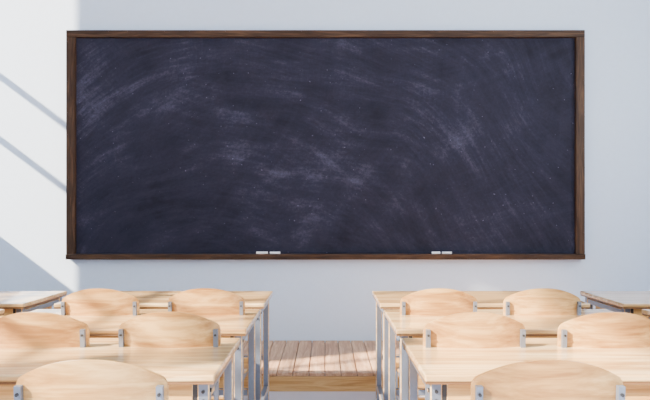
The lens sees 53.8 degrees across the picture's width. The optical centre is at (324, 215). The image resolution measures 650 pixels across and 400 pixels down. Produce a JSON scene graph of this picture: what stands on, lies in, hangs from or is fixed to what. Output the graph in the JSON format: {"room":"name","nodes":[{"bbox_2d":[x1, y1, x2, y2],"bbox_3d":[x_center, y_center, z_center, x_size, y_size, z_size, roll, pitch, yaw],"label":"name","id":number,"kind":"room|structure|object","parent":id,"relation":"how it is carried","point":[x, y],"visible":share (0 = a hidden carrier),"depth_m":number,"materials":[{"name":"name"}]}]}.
{"room":"classroom","nodes":[
{"label":"classroom","id":0,"kind":"room"},
{"bbox_2d":[211,391,424,399],"bbox_3d":[0.300,1.300,1.230,7.400,0.100,9.460,0,0,0],"label":"floor","id":1,"kind":"structure","parent":0,"point":[273,395],"depth_m":4.46,"materials":[{"name":"plastic"}]},
{"bbox_2d":[0,291,66,317],"bbox_3d":[-2.320,0.875,3.960,1.200,0.750,0.620,0,0,0],"label":"school desk","id":2,"kind":"object","parent":1,"relation":"on","point":[12,302],"visible":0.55,"depth_m":3.93,"materials":[{"name":"brown wood"}]},
{"bbox_2d":[0,312,89,347],"bbox_3d":[-1.102,0.806,2.644,0.394,0.887,0.461,0,0,0],"label":"chair","id":3,"kind":"object","parent":1,"relation":"on","point":[23,329],"visible":0.49,"depth_m":2.42,"materials":[{"name":"brown wood"}]},
{"bbox_2d":[13,360,168,399],"bbox_3d":[-0.600,0.806,1.837,0.394,0.887,0.461,0,0,0],"label":"chair","id":4,"kind":"object","parent":1,"relation":"on","point":[70,379],"visible":1,"depth_m":1.62,"materials":[{"name":"brown wood"}]},
{"bbox_2d":[61,288,139,315],"bbox_3d":[-1.137,0.806,3.427,0.394,0.887,0.461,0,0,0],"label":"chair","id":5,"kind":"object","parent":1,"relation":"on","point":[96,301],"visible":0.36,"depth_m":3.21,"materials":[{"name":"brown wood"}]},
{"bbox_2d":[0,338,239,399],"bbox_3d":[-0.947,0.875,2.320,1.200,0.750,0.620,0,0,0],"label":"school desk","id":6,"kind":"object","parent":1,"relation":"on","point":[192,373],"visible":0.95,"depth_m":2.25,"materials":[{"name":"brown wood"}]},
{"bbox_2d":[30,309,259,399],"bbox_3d":[-0.947,0.875,3.130,1.200,0.750,0.620,0,0,0],"label":"school desk","id":7,"kind":"object","parent":1,"relation":"on","point":[232,326],"visible":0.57,"depth_m":3.06,"materials":[{"name":"brown wood"}]},
{"bbox_2d":[54,291,272,399],"bbox_3d":[-0.947,0.875,3.960,1.200,0.750,0.620,0,0,0],"label":"school desk","id":8,"kind":"object","parent":1,"relation":"on","point":[147,299],"visible":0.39,"depth_m":3.96,"materials":[{"name":"brown wood"}]},
{"bbox_2d":[118,312,222,399],"bbox_3d":[-0.597,0.806,2.650,0.394,0.887,0.461,0,0,0],"label":"chair","id":9,"kind":"object","parent":1,"relation":"on","point":[155,329],"visible":0.38,"depth_m":2.43,"materials":[{"name":"brown wood"}]},
{"bbox_2d":[168,288,247,399],"bbox_3d":[-0.602,0.806,3.436,0.394,0.887,0.461,0,0,0],"label":"chair","id":10,"kind":"object","parent":1,"relation":"on","point":[200,301],"visible":0.33,"depth_m":3.22,"materials":[{"name":"brown wood"}]},
{"bbox_2d":[219,341,424,390],"bbox_3d":[0.000,1.185,5.159,4.600,0.130,1.198,0,0,0],"label":"wooden platform","id":11,"kind":"object","parent":1,"relation":"on","point":[293,365],"visible":0.24,"depth_m":4.79,"materials":[{"name":"brown wood"}]},
{"bbox_2d":[396,288,476,399],"bbox_3d":[0.576,0.806,3.430,0.394,0.887,0.461,0,0,0],"label":"chair","id":12,"kind":"object","parent":1,"relation":"on","point":[436,301],"visible":0.44,"depth_m":3.21,"materials":[{"name":"brown wood"}]},
{"bbox_2d":[418,312,525,399],"bbox_3d":[0.572,0.806,2.640,0.394,0.887,0.461,0,0,0],"label":"chair","id":13,"kind":"object","parent":1,"relation":"on","point":[466,329],"visible":0.44,"depth_m":2.42,"materials":[{"name":"brown wood"}]},
{"bbox_2d":[372,291,589,399],"bbox_3d":[0.914,0.875,3.960,1.200,0.750,0.620,0,0,0],"label":"school desk","id":14,"kind":"object","parent":1,"relation":"on","point":[384,299],"visible":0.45,"depth_m":3.93,"materials":[{"name":"brown wood"}]},
{"bbox_2d":[384,309,612,399],"bbox_3d":[0.914,0.875,3.130,1.200,0.750,0.620,0,0,0],"label":"school desk","id":15,"kind":"object","parent":1,"relation":"on","point":[399,326],"visible":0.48,"depth_m":3.06,"materials":[{"name":"brown wood"}]},
{"bbox_2d":[402,338,649,399],"bbox_3d":[0.914,0.875,2.320,1.200,0.750,0.620,0,0,0],"label":"school desk","id":16,"kind":"object","parent":1,"relation":"on","point":[446,373],"visible":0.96,"depth_m":2.21,"materials":[{"name":"brown wood"}]},
{"bbox_2d":[503,288,580,315],"bbox_3d":[1.101,0.806,3.435,0.394,0.887,0.461,0,0,0],"label":"chair","id":17,"kind":"object","parent":1,"relation":"on","point":[539,301],"visible":0.38,"depth_m":3.21,"materials":[{"name":"brown wood"}]},
{"bbox_2d":[470,360,625,399],"bbox_3d":[0.572,0.806,1.837,0.394,0.887,0.461,0,0,0],"label":"chair","id":18,"kind":"object","parent":1,"relation":"on","point":[534,379],"visible":1,"depth_m":1.62,"materials":[{"name":"brown wood"}]},
{"bbox_2d":[557,312,649,347],"bbox_3d":[1.089,0.806,2.640,0.394,0.887,0.461,0,0,0],"label":"chair","id":19,"kind":"object","parent":1,"relation":"on","point":[602,329],"visible":0.41,"depth_m":2.42,"materials":[{"name":"brown wood"}]},
{"bbox_2d":[580,291,649,318],"bbox_3d":[2.300,0.875,3.960,1.200,0.750,0.620,0,0,0],"label":"school desk","id":20,"kind":"object","parent":1,"relation":"on","point":[633,302],"visible":0.48,"depth_m":3.93,"materials":[{"name":"brown wood"}]},
{"bbox_2d":[642,309,649,318],"bbox_3d":[2.300,0.875,3.130,1.200,0.750,0.620,0,0,0],"label":"school desk","id":21,"kind":"object","parent":1,"relation":"on","point":[646,312],"visible":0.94,"depth_m":3.40,"materials":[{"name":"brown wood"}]},
{"bbox_2d":[0,0,649,342],"bbox_3d":[0.300,-0.950,5.860,7.400,4.400,0.200,0,0,0],"label":"wall","id":22,"kind":"structure","parent":0,"point":[311,300],"depth_m":5.76,"materials":[{"name":"paint"}]},
{"bbox_2d":[65,30,585,259],"bbox_3d":[0.004,-0.635,5.722,4.622,2.044,0.074,0,0,0],"label":"blackboard","id":23,"kind":"object","parent":22,"relation":"attached to","point":[181,144],"visible":1,"depth_m":5.74,"materials":[{"name":"stone"}]}
]}

